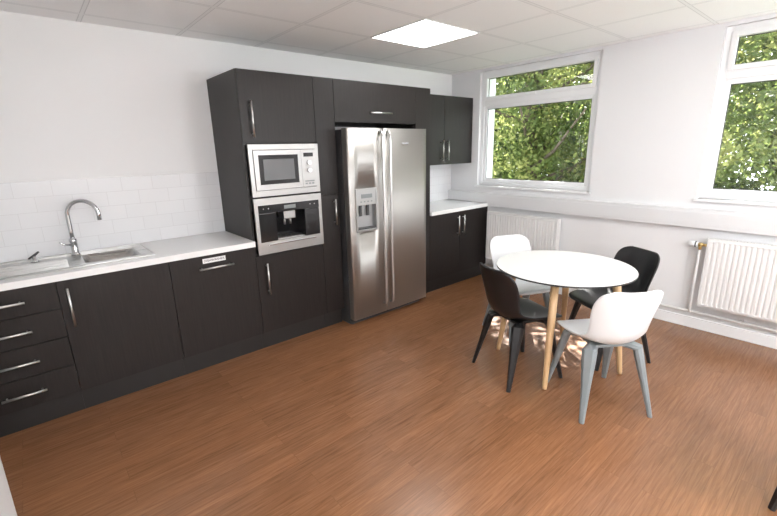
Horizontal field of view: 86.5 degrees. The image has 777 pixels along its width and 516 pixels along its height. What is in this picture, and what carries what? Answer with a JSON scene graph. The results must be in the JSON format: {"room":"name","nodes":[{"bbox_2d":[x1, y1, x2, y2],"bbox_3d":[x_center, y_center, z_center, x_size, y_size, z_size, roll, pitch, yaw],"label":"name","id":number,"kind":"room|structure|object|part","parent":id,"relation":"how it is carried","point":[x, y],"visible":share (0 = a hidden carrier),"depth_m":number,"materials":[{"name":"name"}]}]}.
{"room":"office kitchen","nodes":[
{"label":"office kitchen","id":0,"kind":"room"},
{"bbox_2d":[0,458,16,515],"bbox_3d":[-0.883,0.297,0.357,0.400,2.412,5.600,-14,19,-39],"label":"wall","id":1,"kind":"structure","parent":0,"point":[7,508],"depth_m":1.66,"materials":[{"name":"paint"}]},
{"bbox_2d":[0,11,451,262],"bbox_3d":[-0.950,-0.652,3.941,5.143,2.412,0.100,-14,19,-39],"label":"wall","id":2,"kind":"structure","parent":0,"point":[79,100],"depth_m":2.90,"materials":[{"name":"paint"}]},
{"bbox_2d":[0,172,224,262],"bbox_3d":[-2.069,-0.317,2.955,1.729,0.498,0.008,-14,19,-39],"label":"backsplash","id":3,"kind":"structure","parent":2,"relation":"attached to","point":[133,209],"depth_m":2.98,"materials":[{"name":"white tile"}]},
{"bbox_2d":[332,78,414,126],"bbox_3d":[-0.278,-1.416,3.847,0.924,0.336,0.636,-14,19,-39],"label":"upper cabinet","id":4,"kind":"object","parent":2,"relation":"attached to","point":[356,103],"visible":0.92,"depth_m":3.62,"materials":[{"name":"wood"}]},
{"bbox_3d":[-0.067,-1.285,3.660,0.240,0.014,0.039,-14,19,-39],"label":"handle","id":5,"kind":"part","parent":4,"relation":"part of","materials":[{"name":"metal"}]},
{"bbox_2d":[430,164,450,201],"bbox_3d":[0.426,-0.905,5.027,1.002,0.458,0.008,-14,19,-39],"label":"backsplash","id":6,"kind":"structure","parent":2,"relation":"attached to","point":[440,175],"depth_m":5.21,"materials":[{"name":"white tile"}]},
{"bbox_2d":[430,94,472,164],"bbox_3d":[0.530,-1.453,4.730,1.002,0.744,0.364,-14,19,-39],"label":"upper cabinet","id":7,"kind":"object","parent":2,"relation":"attached to","point":[451,117],"visible":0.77,"depth_m":4.69,"materials":[{"name":"wood"}]},
{"bbox_3d":[0.430,-1.383,4.476,0.505,0.741,0.018,-14,19,-39],"label":"door","id":8,"kind":"part","parent":7,"relation":"part of","materials":[{"name":"black wood"}]},
{"bbox_3d":[0.680,-1.226,4.698,0.014,0.220,0.039,-14,19,-39],"label":"handle","id":9,"kind":"part","parent":7,"relation":"part of","materials":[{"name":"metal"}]},
{"bbox_3d":[0.809,-1.476,4.791,0.492,0.741,0.018,-14,19,-39],"label":"door","id":10,"kind":"part","parent":7,"relation":"part of","materials":[{"name":"black wood"}]},
{"bbox_2d":[0,274,776,515],"bbox_3d":[0.941,1.074,2.166,5.143,0.100,5.800,-14,19,-39],"label":"floor","id":11,"kind":"structure","parent":0,"point":[391,413],"depth_m":2.34,"materials":[{"name":"laminate"}]},
{"bbox_2d":[0,282,85,437],"bbox_3d":[-2.295,0.552,2.536,0.520,0.868,0.636,-14,19,-39],"label":"base cabinet","id":12,"kind":"object","parent":11,"relation":"on","point":[39,382],"visible":0.95,"depth_m":2.39,"materials":[{"name":"wood"}]},
{"bbox_3d":[-2.101,0.265,2.233,0.200,0.014,0.039,-14,19,-39],"label":"handle","id":13,"kind":"part","parent":12,"relation":"part of","materials":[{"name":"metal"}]},
{"bbox_3d":[-2.097,0.433,2.277,0.200,0.014,0.039,-14,19,-39],"label":"handle","id":14,"kind":"part","parent":12,"relation":"part of","materials":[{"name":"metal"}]},
{"bbox_3d":[-2.092,0.610,2.324,0.200,0.014,0.039,-14,19,-39],"label":"handle","id":15,"kind":"part","parent":12,"relation":"part of","materials":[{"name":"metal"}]},
{"bbox_3d":[-2.088,0.789,2.371,0.200,0.014,0.039,-14,19,-39],"label":"handle","id":16,"kind":"part","parent":12,"relation":"part of","materials":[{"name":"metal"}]},
{"bbox_3d":[-2.127,0.262,2.247,0.517,0.165,0.018,-14,19,-39],"label":"drawer","id":17,"kind":"part","parent":12,"relation":"part of","materials":[{"name":"black wood"}]},
{"bbox_3d":[-2.123,0.430,2.292,0.517,0.177,0.018,-14,19,-39],"label":"drawer","id":18,"kind":"part","parent":12,"relation":"part of","materials":[{"name":"black wood"}]},
{"bbox_3d":[-2.119,0.607,2.339,0.517,0.182,0.018,-14,19,-39],"label":"drawer","id":19,"kind":"part","parent":12,"relation":"part of","materials":[{"name":"black wood"}]},
{"bbox_3d":[-2.114,0.785,2.386,0.517,0.182,0.018,-14,19,-39],"label":"drawer","id":20,"kind":"part","parent":12,"relation":"part of","materials":[{"name":"black wood"}]},
{"bbox_2d":[55,262,184,407],"bbox_3d":[-1.871,0.449,2.887,0.600,0.868,0.636,-14,19,-39],"label":"base cabinet","id":21,"kind":"object","parent":11,"relation":"on","point":[122,327],"visible":0.87,"depth_m":2.66,"materials":[{"name":"wood"}]},
{"bbox_3d":[-1.875,0.292,2.439,0.014,0.240,0.039,-14,19,-39],"label":"handle","id":22,"kind":"part","parent":21,"relation":"part of","materials":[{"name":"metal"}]},
{"bbox_2d":[0,231,255,290],"bbox_3d":[-1.857,-0.001,2.800,1.719,0.040,0.623,-14,19,-39],"label":"countertop","id":23,"kind":"structure","parent":21,"relation":"on","point":[181,248],"depth_m":2.80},
{"bbox_2d":[0,244,155,279],"bbox_3d":[-2.046,0.063,2.653,0.905,0.225,0.450,-14,19,-39],"label":"sink","id":24,"kind":"object","parent":23,"relation":"in","point":[10,270],"depth_m":2.63,"materials":[{"name":"metal"}]},
{"bbox_3d":[-2.259,-0.008,2.630,0.051,0.066,0.048,-1,15,2],"label":"sink waste knob","id":25,"kind":"part","parent":24,"relation":"part of","materials":[{"name":"black plastic"}]},
{"bbox_3d":[-1.869,0.055,2.800,0.322,0.158,0.312,-14,19,-39],"label":"bowl","id":26,"kind":"part","parent":24,"relation":"part of","materials":[{"name":"metal"}]},
{"bbox_2d":[59,199,101,255],"bbox_3d":[-2.062,-0.208,2.767,0.258,0.372,0.095,-10,17,-28],"label":"tap","id":27,"kind":"object","parent":23,"relation":"on","point":[73,244],"visible":1,"depth_m":2.75,"materials":[{"name":"silver metal"}]},
{"bbox_3d":[-2.037,-0.260,2.761,0.211,0.270,0.028,-4,15,-12],"label":"spout","id":28,"kind":"part","parent":27,"relation":"part of","materials":[{"name":"silver metal"}]},
{"bbox_2d":[168,247,263,374],"bbox_3d":[-1.412,0.340,3.257,0.600,0.866,0.619,-14,19,-39],"label":"dishwasher","id":29,"kind":"object","parent":11,"relation":"on","point":[217,297],"visible":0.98,"depth_m":3.04,"materials":[{"name":"black wood"}]},
{"bbox_3d":[-1.230,0.062,2.956,0.240,0.014,0.039,-14,19,-39],"label":"handle","id":30,"kind":"part","parent":29,"relation":"part of","materials":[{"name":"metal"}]},
{"bbox_2d":[206,68,326,347],"bbox_3d":[-0.978,-0.378,3.479,0.599,2.121,0.636,-14,19,-39],"label":"tall cabinet","id":31,"kind":"object","parent":11,"relation":"on","point":[247,106],"visible":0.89,"depth_m":3.21,"materials":[{"name":"wood"}]},
{"bbox_3d":[-0.970,-0.988,2.931,0.014,0.250,0.039,-14,19,-39],"label":"handle","id":32,"kind":"part","parent":31,"relation":"part of","materials":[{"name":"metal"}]},
{"bbox_3d":[-0.942,0.162,3.236,0.014,0.250,0.039,-14,19,-39],"label":"handle","id":33,"kind":"part","parent":31,"relation":"part of","materials":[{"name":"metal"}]},
{"bbox_3d":[-0.820,-1.115,3.072,0.597,0.493,0.018,-14,19,-39],"label":"door","id":34,"kind":"part","parent":31,"relation":"part of","materials":[{"name":"black wood"}]},
{"bbox_2d":[245,144,319,197],"bbox_3d":[-0.929,-0.720,3.337,0.578,0.380,0.491,-14,19,-39],"label":"microwave","id":35,"kind":"object","parent":31,"relation":"in","point":[273,169],"visible":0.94,"depth_m":3.15,"materials":[{"name":"grey metal"}]},
{"bbox_3d":[-0.835,-0.671,3.137,0.385,0.289,0.022,-14,19,-39],"label":"door","id":36,"kind":"part","parent":35,"relation":"part of","materials":[{"name":"metal"}]},
{"bbox_3d":[-0.832,-0.674,3.138,0.322,0.214,0.016,-14,19,-39],"label":"door glass","id":37,"kind":"part","parent":35,"relation":"part of","materials":[{"name":"black glass"}]},
{"bbox_3d":[-0.640,-0.719,3.299,0.124,0.289,0.021,-14,19,-39],"label":"control panel","id":38,"kind":"part","parent":35,"relation":"part of","materials":[{"name":"metal"}]},
{"bbox_2d":[251,193,323,255],"bbox_3d":[-0.923,-0.318,3.448,0.578,0.429,0.480,-14,19,-39],"label":"coffee machine","id":39,"kind":"object","parent":31,"relation":"in","point":[283,223],"visible":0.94,"depth_m":3.29,"materials":[{"name":"grey metal"}]},
{"bbox_3d":[-0.816,-0.330,3.322,0.100,0.111,0.100,-14,19,-39],"label":"spout","id":40,"kind":"part","parent":39,"relation":"part of","materials":[{"name":"metal"}]},
{"bbox_2d":[278,232,304,239],"bbox_3d":[-0.819,-0.181,3.369,0.240,0.012,0.120,-14,19,-39],"label":"drip tray","id":41,"kind":"object","parent":39,"relation":"on","point":[281,235],"depth_m":3.36,"materials":[{"name":"metal"}]},
{"bbox_3d":[-0.787,0.244,3.432,0.597,0.632,0.018,-14,19,-39],"label":"door","id":42,"kind":"part","parent":31,"relation":"part of","materials":[{"name":"black wood"}]},
{"bbox_2d":[312,76,344,326],"bbox_3d":[-0.679,-0.451,3.726,0.188,2.121,0.636,-14,19,-39],"label":"tall cabinet","id":43,"kind":"object","parent":11,"relation":"on","point":[322,87],"visible":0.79,"depth_m":3.49,"materials":[{"name":"wood"}]},
{"bbox_3d":[-0.516,-0.982,3.374,0.186,0.918,0.018,-14,19,-39],"label":"door","id":44,"kind":"part","parent":43,"relation":"part of","materials":[{"name":"black wood"}]},
{"bbox_3d":[-0.494,-0.030,3.626,0.186,1.047,0.018,-14,19,-39],"label":"door","id":45,"kind":"part","parent":43,"relation":"part of","materials":[{"name":"black wood"}]},
{"bbox_3d":[-0.453,-0.394,3.535,0.014,0.220,0.039,-14,19,-39],"label":"handle","id":46,"kind":"part","parent":43,"relation":"part of","materials":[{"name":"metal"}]},
{"bbox_2d":[335,128,425,323],"bbox_3d":[-0.178,-0.353,4.067,0.926,1.735,0.750,-14,19,-39],"label":"refrigerator","id":47,"kind":"object","parent":11,"relation":"on","point":[381,172],"visible":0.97,"depth_m":3.75,"materials":[{"name":"grey metal"}]},
{"bbox_3d":[-0.199,-0.279,3.681,0.383,1.680,0.073,-14,19,-39],"label":"door","id":48,"kind":"part","parent":47,"relation":"part of","materials":[{"name":"metal"}]},
{"bbox_3d":[-0.046,-0.325,3.725,0.025,1.594,0.064,-14,19,-39],"label":"handle","id":49,"kind":"part","parent":47,"relation":"part of","materials":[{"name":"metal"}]},
{"bbox_3d":[0.018,-0.341,3.778,0.025,1.594,0.064,-14,19,-39],"label":"handle","id":50,"kind":"part","parent":47,"relation":"part of","materials":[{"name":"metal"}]},
{"bbox_3d":[0.153,-0.365,3.973,0.537,1.680,0.073,-14,19,-39],"label":"door","id":51,"kind":"part","parent":47,"relation":"part of","materials":[{"name":"metal"}]},
{"bbox_2d":[376,87,429,281],"bbox_3d":[0.159,-0.661,4.445,0.207,2.121,0.597,-14,19,-39],"label":"tall cabinet","id":52,"kind":"object","parent":11,"relation":"on","point":[422,95],"visible":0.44,"depth_m":4.09,"materials":[{"name":"black wood"}]},
{"bbox_3d":[0.346,-0.682,4.213,0.205,1.968,0.018,-14,19,-39],"label":"door","id":53,"kind":"part","parent":52,"relation":"part of","materials":[{"name":"black wood"}]},
{"bbox_2d":[426,206,487,292],"bbox_3d":[0.644,-0.164,4.971,1.003,0.868,0.636,-14,19,-39],"label":"base cabinet","id":54,"kind":"object","parent":11,"relation":"on","point":[457,239],"visible":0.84,"depth_m":4.73,"materials":[{"name":"wood"}]},
{"bbox_3d":[0.624,-0.140,4.591,0.485,0.715,0.018,-14,19,-39],"label":"door","id":55,"kind":"part","parent":54,"relation":"part of","materials":[{"name":"black wood"}]},
{"bbox_2d":[430,199,487,215],"bbox_3d":[0.631,-0.606,4.862,1.008,0.040,0.623,-14,19,-39],"label":"countertop","id":56,"kind":"structure","parent":54,"relation":"on","point":[446,206],"depth_m":4.77,"materials":[{"name":"white stone"}]},
{"bbox_3d":[1.004,-0.233,4.906,0.512,0.715,0.018,-14,19,-39],"label":"door","id":57,"kind":"part","parent":54,"relation":"part of","materials":[{"name":"black wood"}]},
{"bbox_2d":[482,234,550,346],"bbox_3d":[1.110,0.246,3.504,0.451,0.806,0.506,-5,15,-15],"label":"dining chair","id":58,"kind":"object","parent":11,"relation":"on","point":[500,246],"visible":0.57,"depth_m":3.58,"materials":[{"name":"white plastic"}]},
{"bbox_3d":[0.927,0.412,3.620,0.211,0.434,0.081,7,17,28],"label":"leg","id":59,"kind":"part","parent":58,"relation":"part of","materials":[{"name":"grey plastic"}]},
{"bbox_3d":[1.005,0.476,3.361,0.081,0.440,0.199,7,17,29],"label":"leg","id":60,"kind":"part","parent":58,"relation":"part of","materials":[{"name":"grey plastic"}]},
{"bbox_3d":[1.310,0.447,3.442,0.199,0.440,0.081,7,17,28],"label":"leg","id":61,"kind":"part","parent":58,"relation":"part of","materials":[{"name":"grey plastic"}]},
{"bbox_2d":[472,262,561,392],"bbox_3d":[0.892,0.419,2.871,0.506,0.806,0.451,-7,16,-20],"label":"dining chair","id":62,"kind":"object","parent":11,"relation":"on","point":[502,292],"visible":0.91,"depth_m":2.70,"materials":[{"name":"black plastic"}]},
{"bbox_3d":[0.729,0.575,3.025,0.211,0.434,0.081,6,16,25],"label":"leg","id":63,"kind":"part","parent":62,"relation":"part of","materials":[{"name":"black plastic"}]},
{"bbox_3d":[0.843,0.649,2.734,0.081,0.434,0.211,5,16,23],"label":"leg","id":64,"kind":"part","parent":62,"relation":"part of","materials":[{"name":"black plastic"}]},
{"bbox_3d":[0.990,0.541,3.116,0.081,0.440,0.199,5,16,23],"label":"leg","id":65,"kind":"part","parent":62,"relation":"part of","materials":[{"name":"black plastic"}]},
{"bbox_3d":[1.102,0.615,2.829,0.199,0.440,0.081,6,16,24],"label":"leg","id":66,"kind":"part","parent":62,"relation":"part of","materials":[{"name":"black plastic"}]},
{"bbox_2d":[496,250,638,389],"bbox_3d":[1.239,0.413,2.997,0.910,0.742,0.910,-14,19,-39],"label":"dining table","id":67,"kind":"object","parent":11,"relation":"on","point":[556,269],"visible":0.96,"depth_m":2.79,"materials":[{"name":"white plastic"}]},
{"bbox_3d":[0.910,0.398,3.175,0.130,0.694,0.052,6,17,26],"label":"leg","id":68,"kind":"part","parent":67,"relation":"part of","materials":[{"name":"brown wood"}]},
{"bbox_3d":[1.053,0.523,2.691,0.052,0.694,0.130,7,17,28],"label":"leg","id":69,"kind":"part","parent":67,"relation":"part of","materials":[{"name":"brown wood"}]},
{"bbox_3d":[1.415,0.347,3.321,0.052,0.694,0.129,6,17,26],"label":"leg","id":70,"kind":"part","parent":67,"relation":"part of","materials":[{"name":"brown wood"}]},
{"bbox_3d":[1.570,0.473,2.832,0.130,0.694,0.052,6,17,26],"label":"leg","id":71,"kind":"part","parent":67,"relation":"part of","materials":[{"name":"brown wood"}]},
{"bbox_2d":[548,290,663,423],"bbox_3d":[1.302,0.506,2.504,0.451,0.806,0.506,-3,15,-5],"label":"dining chair","id":72,"kind":"object","parent":11,"relation":"on","point":[616,319],"visible":1,"depth_m":2.32,"materials":[{"name":"white plastic"}]},
{"bbox_3d":[1.132,0.651,2.691,0.199,0.440,0.081,10,19,37],"label":"leg","id":73,"kind":"part","parent":72,"relation":"part of","materials":[{"name":"grey plastic"}]},
{"bbox_3d":[1.158,0.724,2.424,0.081,0.434,0.211,11,19,39],"label":"leg","id":74,"kind":"part","parent":72,"relation":"part of","materials":[{"name":"grey plastic"}]},
{"bbox_3d":[1.447,0.635,2.720,0.081,0.440,0.199,11,19,39],"label":"leg","id":75,"kind":"part","parent":72,"relation":"part of","materials":[{"name":"grey plastic"}]},
{"bbox_3d":[1.477,0.709,2.453,0.211,0.434,0.081,10,19,37],"label":"leg","id":76,"kind":"part","parent":72,"relation":"part of","materials":[{"name":"grey plastic"}]},
{"bbox_2d":[569,246,659,370],"bbox_3d":[1.663,0.343,3.089,0.506,0.806,0.451,-5,15,-12],"label":"dining chair","id":77,"kind":"object","parent":11,"relation":"on","point":[646,262],"visible":0.59,"depth_m":3.06,"materials":[{"name":"black plastic"}]},
{"bbox_3d":[1.476,0.494,3.252,0.199,0.440,0.081,8,18,32],"label":"leg","id":78,"kind":"part","parent":77,"relation":"part of","materials":[{"name":"black plastic"}]},
{"bbox_3d":[1.546,0.571,2.953,0.081,0.440,0.199,8,17,31],"label":"leg","id":79,"kind":"part","parent":77,"relation":"part of","materials":[{"name":"black plastic"}]},
{"bbox_3d":[1.818,0.553,3.010,0.211,0.434,0.081,8,18,32],"label":"leg","id":80,"kind":"part","parent":77,"relation":"part of","materials":[{"name":"black plastic"}]},
{"bbox_2d":[768,487,776,511],"bbox_3d":[1.984,0.703,1.704,0.506,0.806,0.451,-14,19,-39],"label":"dining chair","id":81,"kind":"object","parent":11,"relation":"on","point":[772,506],"visible":1,"depth_m":1.80,"materials":[{"name":"black plastic"}]},
{"bbox_2d":[0,0,776,74],"bbox_3d":[0.883,-1.354,1.523,5.143,0.100,5.800,-14,19,-39],"label":"ceiling","id":82,"kind":"structure","parent":0,"point":[511,31],"depth_m":2.85,"materials":[{"name":"tile"}]},
{"bbox_2d":[370,18,479,47],"bbox_3d":[0.280,-1.731,3.206,0.600,0.006,0.600,-14,19,-39],"label":"recessed light","id":83,"kind":"object","parent":82,"relation":"in","point":[424,33],"visible":1,"depth_m":3.17,"materials":[{"name":"white plastic"}]},
{"bbox_2d":[451,13,776,336],"bbox_3d":[2.745,-0.586,3.363,0.300,2.412,5.600,-14,19,-39],"label":"wall","id":84,"kind":"structure","parent":0,"point":[657,95],"depth_m":3.60,"materials":[{"name":"paint"}]},
{"bbox_2d":[485,211,560,259],"bbox_3d":[1.496,-0.198,4.660,0.104,0.584,0.874,-14,19,-39],"label":"radiator","id":85,"kind":"object","parent":84,"relation":"attached to","point":[542,233],"visible":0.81,"depth_m":4.52,"materials":[{"name":"metal"}]},
{"bbox_2d":[474,50,602,193],"bbox_3d":[1.533,-1.383,4.404,0.125,1.297,1.390,-14,19,-39],"label":"window","id":86,"kind":"structure","parent":84,"relation":"in","point":[589,91],"depth_m":4.30,"materials":[{"name":"white plastic"}]},
{"bbox_2d":[448,190,776,235],"bbox_3d":[2.618,-0.307,3.312,0.059,0.155,5.590,-14,19,-39],"label":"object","id":87,"kind":"structure","parent":84,"relation":"attached to","point":[723,220],"depth_m":3.69,"materials":[{"name":"plastic"}]},
{"bbox_2d":[487,249,776,332],"bbox_3d":[2.825,0.264,3.213,0.079,0.569,4.950,-14,19,-39],"label":"pipe","id":88,"kind":"object","parent":84,"relation":"attached to","point":[689,310],"visible":0.48,"depth_m":3.43,"materials":[{"name":"white metal"}]},
{"bbox_2d":[559,287,776,348],"bbox_3d":[2.854,0.618,3.333,0.016,0.095,4.980,-14,19,-39],"label":"baseboard","id":89,"kind":"structure","parent":84,"relation":"attached to","point":[762,339],"depth_m":3.45,"materials":[{"name":"white plastic"}]},
{"bbox_2d":[688,237,776,322],"bbox_3d":[2.989,0.217,2.981,0.104,0.574,1.434,-14,19,-39],"label":"radiator","id":90,"kind":"object","parent":84,"relation":"attached to","point":[738,277],"visible":1,"depth_m":3.20,"materials":[{"name":"metal"}]},
{"bbox_2d":[697,237,776,300],"bbox_3d":[3.019,0.222,2.920,0.071,0.554,1.304,-14,19,-39],"label":"grille","id":91,"kind":"object","parent":90,"relation":"attached to","point":[733,270],"depth_m":3.20,"materials":[{"name":"metal"}]},
{"bbox_2d":[693,18,776,206],"bbox_3d":[2.996,-0.981,2.756,0.125,1.297,1.400,-14,19,-39],"label":"window","id":92,"kind":"structure","parent":84,"relation":"in","point":[731,73],"depth_m":3.15,"materials":[{"name":"white plastic"}]},
{"label":"outside","id":93,"kind":"structure","parent":0,"visible":0},
{"bbox_3d":[11.215,-1.209,14.538,26.767,0.100,40.000,-14,19,-39],"label":"lawn","id":94,"kind":"structure","parent":93,"visible":0},
{"bbox_2d":[492,32,776,190],"bbox_3d":[3.616,-4.066,6.665,2.970,9.804,9.694,-14,19,-39],"label":"tree","id":95,"kind":"object","parent":94,"relation":"on","point":[529,145],"visible":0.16,"depth_m":7.02,"materials":[{"name":"green plant"}]},
{"bbox_2d":[493,32,776,189],"bbox_3d":[5.139,-4.345,10.707,3.349,8.200,11.791,-14,19,-39],"label":"tree","id":96,"kind":"object","parent":94,"relation":"on","point":[763,46],"visible":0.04,"depth_m":8.46,"materials":[{"name":"green plant"}]}
]}

